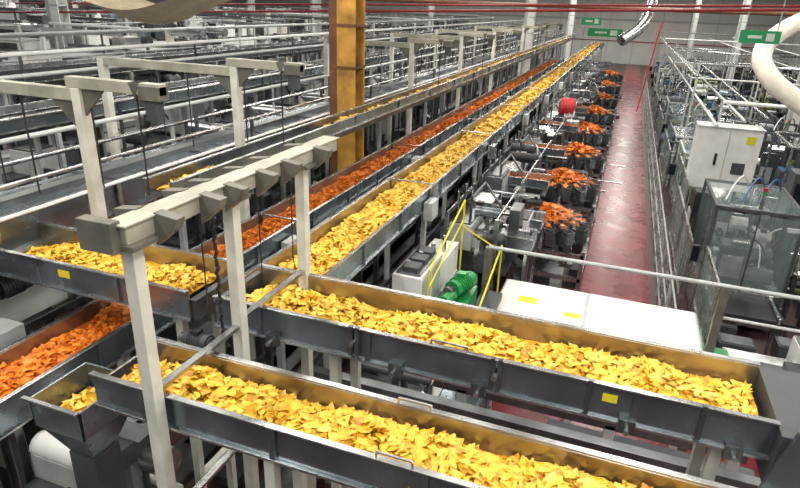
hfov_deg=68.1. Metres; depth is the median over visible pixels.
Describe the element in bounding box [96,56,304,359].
support frame
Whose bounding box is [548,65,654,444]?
floor
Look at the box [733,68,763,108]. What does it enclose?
machine
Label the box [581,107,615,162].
multihead weigher
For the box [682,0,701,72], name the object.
steel column
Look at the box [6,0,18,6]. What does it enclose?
steel column
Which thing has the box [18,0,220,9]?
wall
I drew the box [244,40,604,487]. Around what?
conveyor
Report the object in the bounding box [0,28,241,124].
processing line
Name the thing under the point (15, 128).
conveyor
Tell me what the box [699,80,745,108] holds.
machine
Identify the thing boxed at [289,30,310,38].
processing line
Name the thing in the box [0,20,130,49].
gantry
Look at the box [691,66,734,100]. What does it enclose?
machine
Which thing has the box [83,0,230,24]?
duct
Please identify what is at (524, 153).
machine
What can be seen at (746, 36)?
exit sign
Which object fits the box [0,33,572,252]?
conveyor
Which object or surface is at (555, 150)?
conveyor
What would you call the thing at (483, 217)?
machine
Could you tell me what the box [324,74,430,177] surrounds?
processing line
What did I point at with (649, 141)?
walkway railing
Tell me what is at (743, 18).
steel column
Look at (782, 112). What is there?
machine
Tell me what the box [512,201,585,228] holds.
pile
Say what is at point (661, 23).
pole
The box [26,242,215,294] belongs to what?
tortilla chips
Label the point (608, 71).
pile
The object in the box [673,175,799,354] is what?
machine
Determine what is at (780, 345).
trolley
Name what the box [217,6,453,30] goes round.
gantry
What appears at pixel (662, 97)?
machine
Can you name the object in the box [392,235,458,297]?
cabinet
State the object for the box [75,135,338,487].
support frame
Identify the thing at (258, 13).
processing line
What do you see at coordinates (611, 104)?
multihead weigher
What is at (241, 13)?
gantry
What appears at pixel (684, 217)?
fence
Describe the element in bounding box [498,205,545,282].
conveyor
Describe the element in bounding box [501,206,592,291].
multihead weigher
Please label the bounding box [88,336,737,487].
conveyor
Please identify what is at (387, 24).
processing line
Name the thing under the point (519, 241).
conveyor
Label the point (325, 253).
tortilla chips
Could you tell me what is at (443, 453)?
tortilla chips
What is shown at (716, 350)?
bin
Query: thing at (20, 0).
processing line
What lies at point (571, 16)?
steel column
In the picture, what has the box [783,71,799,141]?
steel column
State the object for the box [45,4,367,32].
gantry
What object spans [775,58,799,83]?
machine
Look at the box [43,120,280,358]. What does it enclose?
processing line
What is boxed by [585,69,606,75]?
conveyor
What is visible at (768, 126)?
machine
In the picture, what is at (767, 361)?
work table
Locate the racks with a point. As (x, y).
(5, 448)
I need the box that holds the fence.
[649,82,719,344]
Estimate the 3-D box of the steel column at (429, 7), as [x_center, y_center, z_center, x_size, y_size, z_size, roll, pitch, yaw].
[2.520,-18.490,49.085,0.540,9.500,0.540,10,23,18]
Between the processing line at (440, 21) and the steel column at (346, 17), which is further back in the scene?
the processing line at (440, 21)
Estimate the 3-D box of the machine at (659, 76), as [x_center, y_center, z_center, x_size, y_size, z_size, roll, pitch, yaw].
[18.995,-10.974,41.047,2.898,2.744,4.207,10,23,18]
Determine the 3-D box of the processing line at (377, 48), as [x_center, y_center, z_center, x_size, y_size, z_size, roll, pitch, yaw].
[-0.084,-9.675,34.351,4.274,4.078,8.542,10,23,18]
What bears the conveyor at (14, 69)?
on the floor at (759, 336)
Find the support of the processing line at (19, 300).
on the floor at (759, 336)
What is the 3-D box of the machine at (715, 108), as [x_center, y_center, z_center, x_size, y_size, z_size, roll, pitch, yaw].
[17.133,-6.407,29.835,2.877,2.590,4.354,11,24,22]
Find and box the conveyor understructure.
[313,362,760,487]
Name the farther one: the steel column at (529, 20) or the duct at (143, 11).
the steel column at (529, 20)
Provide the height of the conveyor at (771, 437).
4.150 m
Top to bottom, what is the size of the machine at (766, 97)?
2.971 m
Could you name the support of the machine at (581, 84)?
on the floor at (759, 336)
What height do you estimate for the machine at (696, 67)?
3.011 m
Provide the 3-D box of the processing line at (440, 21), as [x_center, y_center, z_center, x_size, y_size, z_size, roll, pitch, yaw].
[5.440,-19.203,57.083,3.287,5.003,8.613,10,23,18]
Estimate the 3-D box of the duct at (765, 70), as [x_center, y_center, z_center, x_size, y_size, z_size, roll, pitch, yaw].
[9.473,-4.084,13.164,2.626,2.885,4.997,20,28,37]
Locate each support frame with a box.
[0,75,168,475]
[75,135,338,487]
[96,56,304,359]
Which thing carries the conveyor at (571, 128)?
on the floor at (759, 336)
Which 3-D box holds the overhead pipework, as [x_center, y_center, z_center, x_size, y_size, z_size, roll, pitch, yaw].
[21.062,-9.701,35.571,10.430,4.643,53.772,10,23,18]
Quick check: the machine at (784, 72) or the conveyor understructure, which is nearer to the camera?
the conveyor understructure
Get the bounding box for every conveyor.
[0,24,513,146]
[0,29,539,323]
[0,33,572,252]
[0,56,565,487]
[0,221,237,487]
[24,46,557,331]
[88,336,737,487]
[142,35,575,443]
[188,102,541,485]
[212,263,799,487]
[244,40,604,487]
[470,224,537,281]
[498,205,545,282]
[508,171,551,193]
[519,141,566,160]
[536,120,578,135]
[575,106,587,115]
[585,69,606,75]
[590,91,595,99]
[593,61,611,66]
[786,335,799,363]
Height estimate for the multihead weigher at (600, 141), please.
2.180 m
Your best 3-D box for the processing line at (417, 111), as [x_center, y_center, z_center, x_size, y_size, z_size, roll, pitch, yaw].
[0.934,-5.178,24.041,2.567,3.572,4.465,10,23,18]
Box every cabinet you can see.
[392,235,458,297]
[657,120,765,253]
[772,168,799,292]
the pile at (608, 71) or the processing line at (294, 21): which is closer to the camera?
the pile at (608, 71)
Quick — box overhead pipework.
[647,30,799,172]
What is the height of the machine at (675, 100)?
2.578 m
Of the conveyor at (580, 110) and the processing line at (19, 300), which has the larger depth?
the conveyor at (580, 110)
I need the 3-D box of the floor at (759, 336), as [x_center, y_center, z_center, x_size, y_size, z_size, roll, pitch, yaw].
[-7.117,-11.214,43.195,76.000,0.200,86.000,10,23,18]
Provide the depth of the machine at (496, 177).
12.16 m
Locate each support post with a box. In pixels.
[324,38,453,176]
[387,32,494,144]
[432,29,521,120]
[470,25,545,100]
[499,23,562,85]
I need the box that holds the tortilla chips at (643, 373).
[246,283,757,415]
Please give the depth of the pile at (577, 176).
14.86 m
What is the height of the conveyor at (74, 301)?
3.612 m
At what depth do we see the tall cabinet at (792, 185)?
13.07 m
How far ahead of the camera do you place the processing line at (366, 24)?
46.85 m
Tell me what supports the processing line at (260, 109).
on the floor at (759, 336)
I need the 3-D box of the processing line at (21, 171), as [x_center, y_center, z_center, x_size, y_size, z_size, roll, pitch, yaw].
[-6.035,-0.761,11.895,2.818,4.054,4.368,10,23,18]
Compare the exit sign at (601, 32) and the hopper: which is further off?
the exit sign at (601, 32)
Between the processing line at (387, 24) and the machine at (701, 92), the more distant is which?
the processing line at (387, 24)
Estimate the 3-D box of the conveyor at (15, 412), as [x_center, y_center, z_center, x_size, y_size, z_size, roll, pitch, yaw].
[3.334,-3.719,21.055,0.770,3.280,38.400,10,23,18]
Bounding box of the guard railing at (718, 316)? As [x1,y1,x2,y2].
[481,245,799,451]
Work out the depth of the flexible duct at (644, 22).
37.54 m
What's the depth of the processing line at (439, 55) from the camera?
42.81 m
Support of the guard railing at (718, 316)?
on the floor at (507, 409)
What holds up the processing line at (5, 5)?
on the floor at (759, 336)
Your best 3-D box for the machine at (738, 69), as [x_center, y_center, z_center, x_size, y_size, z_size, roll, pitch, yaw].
[28.079,-13.585,47.995,3.505,2.969,4.592,11,24,21]
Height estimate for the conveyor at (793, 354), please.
1.558 m
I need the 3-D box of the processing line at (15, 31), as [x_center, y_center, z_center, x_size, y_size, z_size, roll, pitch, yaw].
[-14.084,-4.413,18.979,3.447,4.945,8.769,10,23,18]
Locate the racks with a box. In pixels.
[0,17,573,487]
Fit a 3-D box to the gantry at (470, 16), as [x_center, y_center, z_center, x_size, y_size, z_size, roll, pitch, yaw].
[-3.349,-18.833,54.918,21.350,5.350,0.390,10,23,18]
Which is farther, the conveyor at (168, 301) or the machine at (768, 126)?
the machine at (768, 126)
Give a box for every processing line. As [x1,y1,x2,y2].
[0,0,143,35]
[0,10,150,149]
[0,23,44,150]
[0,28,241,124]
[0,114,195,332]
[0,276,176,487]
[19,0,44,7]
[20,2,103,19]
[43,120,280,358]
[143,88,294,197]
[144,6,300,105]
[217,93,324,196]
[243,35,328,96]
[245,13,286,23]
[262,17,301,30]
[276,64,372,180]
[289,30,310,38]
[297,9,328,30]
[298,29,368,60]
[321,23,385,35]
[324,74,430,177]
[364,54,416,146]
[365,14,398,27]
[365,41,430,112]
[366,24,432,70]
[381,68,436,147]
[387,21,443,68]
[430,35,482,97]
[433,17,471,66]
[476,31,517,79]
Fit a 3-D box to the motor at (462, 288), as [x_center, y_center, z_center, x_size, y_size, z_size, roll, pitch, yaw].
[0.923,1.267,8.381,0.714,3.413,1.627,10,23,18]
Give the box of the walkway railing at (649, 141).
[642,70,676,308]
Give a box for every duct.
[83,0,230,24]
[617,0,657,45]
[751,13,799,115]
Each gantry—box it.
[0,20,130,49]
[16,7,284,37]
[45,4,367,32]
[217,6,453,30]
[241,13,418,38]
[262,6,478,28]
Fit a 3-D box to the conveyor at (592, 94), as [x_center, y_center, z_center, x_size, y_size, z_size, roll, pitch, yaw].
[7.784,-5.342,26.141,1.230,2.762,0.570,10,23,18]
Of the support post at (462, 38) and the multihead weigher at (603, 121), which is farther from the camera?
the multihead weigher at (603, 121)
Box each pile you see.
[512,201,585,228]
[547,167,594,187]
[565,141,601,157]
[578,121,604,133]
[587,104,611,114]
[599,91,613,99]
[601,79,619,85]
[607,70,621,74]
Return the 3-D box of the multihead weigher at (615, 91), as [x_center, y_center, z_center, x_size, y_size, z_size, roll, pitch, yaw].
[12.364,-8.805,35.856,2.104,2.180,3.176,10,23,18]
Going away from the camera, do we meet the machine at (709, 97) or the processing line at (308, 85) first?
the processing line at (308, 85)
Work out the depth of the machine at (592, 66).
37.23 m
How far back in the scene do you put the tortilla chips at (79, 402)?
4.09 m
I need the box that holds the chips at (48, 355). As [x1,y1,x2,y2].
[0,60,557,398]
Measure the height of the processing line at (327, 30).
4.506 m
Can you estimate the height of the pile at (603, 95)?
0.345 m
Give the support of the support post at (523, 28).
on the floor at (759, 336)
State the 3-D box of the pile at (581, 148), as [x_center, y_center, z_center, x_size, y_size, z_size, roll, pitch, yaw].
[5.354,-2.978,18.135,1.648,0.335,1.554,10,23,18]
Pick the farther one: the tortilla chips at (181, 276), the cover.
the cover
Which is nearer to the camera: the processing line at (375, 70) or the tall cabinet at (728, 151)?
the tall cabinet at (728, 151)
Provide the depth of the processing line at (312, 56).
23.97 m
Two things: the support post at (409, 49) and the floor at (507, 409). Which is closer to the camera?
the floor at (507, 409)
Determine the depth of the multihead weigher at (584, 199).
14.62 m
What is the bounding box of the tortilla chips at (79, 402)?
[60,386,96,412]
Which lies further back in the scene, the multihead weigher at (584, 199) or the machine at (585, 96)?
the machine at (585, 96)
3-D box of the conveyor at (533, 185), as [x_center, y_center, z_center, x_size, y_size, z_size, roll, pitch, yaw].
[2.488,-0.189,12.973,1.230,2.762,0.570,10,23,18]
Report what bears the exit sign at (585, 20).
hanging from the ceiling
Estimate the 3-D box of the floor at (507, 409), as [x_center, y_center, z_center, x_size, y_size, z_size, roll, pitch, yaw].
[3.785,4.029,6.362,11.600,0.010,6.200,10,23,18]
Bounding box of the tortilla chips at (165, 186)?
[156,36,570,190]
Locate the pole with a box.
[636,23,662,110]
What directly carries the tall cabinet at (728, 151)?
on the floor at (759, 336)
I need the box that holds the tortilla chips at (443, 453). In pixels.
[121,359,652,487]
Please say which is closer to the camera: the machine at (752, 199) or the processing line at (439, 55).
the machine at (752, 199)
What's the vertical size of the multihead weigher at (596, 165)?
2.180 m
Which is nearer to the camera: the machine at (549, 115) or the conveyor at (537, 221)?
the conveyor at (537, 221)
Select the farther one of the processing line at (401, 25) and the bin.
the processing line at (401, 25)
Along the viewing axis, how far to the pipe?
14.56 m
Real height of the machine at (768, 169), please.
3.220 m
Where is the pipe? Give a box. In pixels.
[0,0,799,15]
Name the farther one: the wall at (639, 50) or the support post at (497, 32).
the wall at (639, 50)
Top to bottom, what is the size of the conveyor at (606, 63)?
2.762 m
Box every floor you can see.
[0,55,799,487]
[318,401,759,487]
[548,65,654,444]
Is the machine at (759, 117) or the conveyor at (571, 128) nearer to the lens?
the conveyor at (571, 128)
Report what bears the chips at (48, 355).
on the conveyor at (15, 412)
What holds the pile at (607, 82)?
on the multihead weigher at (615, 91)
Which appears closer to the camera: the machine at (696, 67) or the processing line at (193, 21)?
the processing line at (193, 21)
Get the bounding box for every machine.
[443,177,532,290]
[476,150,545,299]
[502,131,570,199]
[520,114,571,169]
[537,102,582,141]
[561,81,593,115]
[571,73,601,102]
[648,54,681,84]
[649,60,693,95]
[650,65,694,100]
[652,69,706,103]
[653,81,710,130]
[657,101,712,160]
[658,92,720,139]
[659,139,762,216]
[660,122,695,185]
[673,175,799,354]
[685,56,721,88]
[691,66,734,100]
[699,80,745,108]
[710,90,775,122]
[719,58,754,92]
[720,106,780,141]
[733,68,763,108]
[746,117,799,194]
[749,75,795,118]
[756,131,799,238]
[767,100,799,129]
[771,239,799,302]
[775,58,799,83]
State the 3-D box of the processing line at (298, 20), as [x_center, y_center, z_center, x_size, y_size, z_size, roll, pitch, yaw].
[-6.680,-21.517,61.147,4.352,5.411,8.711,10,23,18]
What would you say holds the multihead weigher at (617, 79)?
on the floor at (759, 336)
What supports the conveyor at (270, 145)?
on the floor at (759, 336)
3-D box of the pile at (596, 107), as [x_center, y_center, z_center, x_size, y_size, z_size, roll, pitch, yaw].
[8.373,-5.861,25.529,1.545,0.352,1.620,10,23,18]
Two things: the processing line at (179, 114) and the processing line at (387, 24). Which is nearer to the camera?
the processing line at (179, 114)
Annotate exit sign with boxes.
[581,0,602,24]
[587,3,622,36]
[738,0,785,43]
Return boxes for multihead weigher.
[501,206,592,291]
[541,169,621,269]
[548,145,624,224]
[577,124,611,188]
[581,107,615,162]
[591,94,618,140]
[598,81,621,120]
[604,71,623,105]
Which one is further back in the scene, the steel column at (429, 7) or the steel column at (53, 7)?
the steel column at (429, 7)
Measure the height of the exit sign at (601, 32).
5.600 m
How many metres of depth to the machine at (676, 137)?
22.20 m
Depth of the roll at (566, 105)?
19.38 m
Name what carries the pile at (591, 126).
on the multihead weigher at (600, 141)
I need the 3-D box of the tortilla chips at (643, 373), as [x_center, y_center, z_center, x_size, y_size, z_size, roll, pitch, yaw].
[0.510,0.719,4.295,3.744,0.197,0.630,10,23,18]
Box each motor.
[22,417,183,487]
[427,200,502,309]
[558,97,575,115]
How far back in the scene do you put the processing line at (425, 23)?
57.81 m
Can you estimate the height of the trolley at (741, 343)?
0.620 m
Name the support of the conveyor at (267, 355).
on the floor at (759, 336)
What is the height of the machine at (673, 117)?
2.613 m
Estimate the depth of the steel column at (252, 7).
45.48 m
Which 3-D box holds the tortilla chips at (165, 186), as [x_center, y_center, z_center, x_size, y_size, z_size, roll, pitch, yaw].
[4.881,-7.661,24.051,0.312,0.194,41.412,10,23,18]
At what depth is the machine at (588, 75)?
32.51 m
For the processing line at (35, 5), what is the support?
on the floor at (759, 336)
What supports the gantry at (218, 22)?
on the floor at (759, 336)
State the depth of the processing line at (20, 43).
17.14 m
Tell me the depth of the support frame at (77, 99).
5.41 m
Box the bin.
[702,345,728,355]
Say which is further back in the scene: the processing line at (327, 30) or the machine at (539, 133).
the processing line at (327, 30)
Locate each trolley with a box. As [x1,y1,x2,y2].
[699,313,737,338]
[715,332,755,352]
[770,336,791,358]
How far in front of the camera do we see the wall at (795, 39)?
63.31 m
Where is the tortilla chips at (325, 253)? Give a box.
[279,42,599,274]
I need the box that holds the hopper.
[20,362,127,487]
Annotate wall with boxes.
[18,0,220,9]
[221,0,793,70]
[777,0,799,75]
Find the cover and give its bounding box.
[489,279,702,449]
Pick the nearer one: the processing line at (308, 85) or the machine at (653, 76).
the processing line at (308, 85)
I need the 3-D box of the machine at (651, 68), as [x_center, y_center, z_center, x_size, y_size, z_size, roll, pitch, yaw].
[23.605,-15.438,52.442,2.947,2.752,4.361,10,23,18]
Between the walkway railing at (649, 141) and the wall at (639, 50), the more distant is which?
the wall at (639, 50)
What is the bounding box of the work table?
[722,347,799,372]
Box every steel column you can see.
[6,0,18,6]
[44,0,73,47]
[247,0,254,18]
[310,0,321,38]
[329,0,364,174]
[427,3,433,29]
[520,0,536,136]
[560,0,576,90]
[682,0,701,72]
[725,0,750,89]
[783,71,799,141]
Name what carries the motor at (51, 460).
on the floor at (759, 336)
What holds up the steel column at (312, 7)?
on the floor at (759, 336)

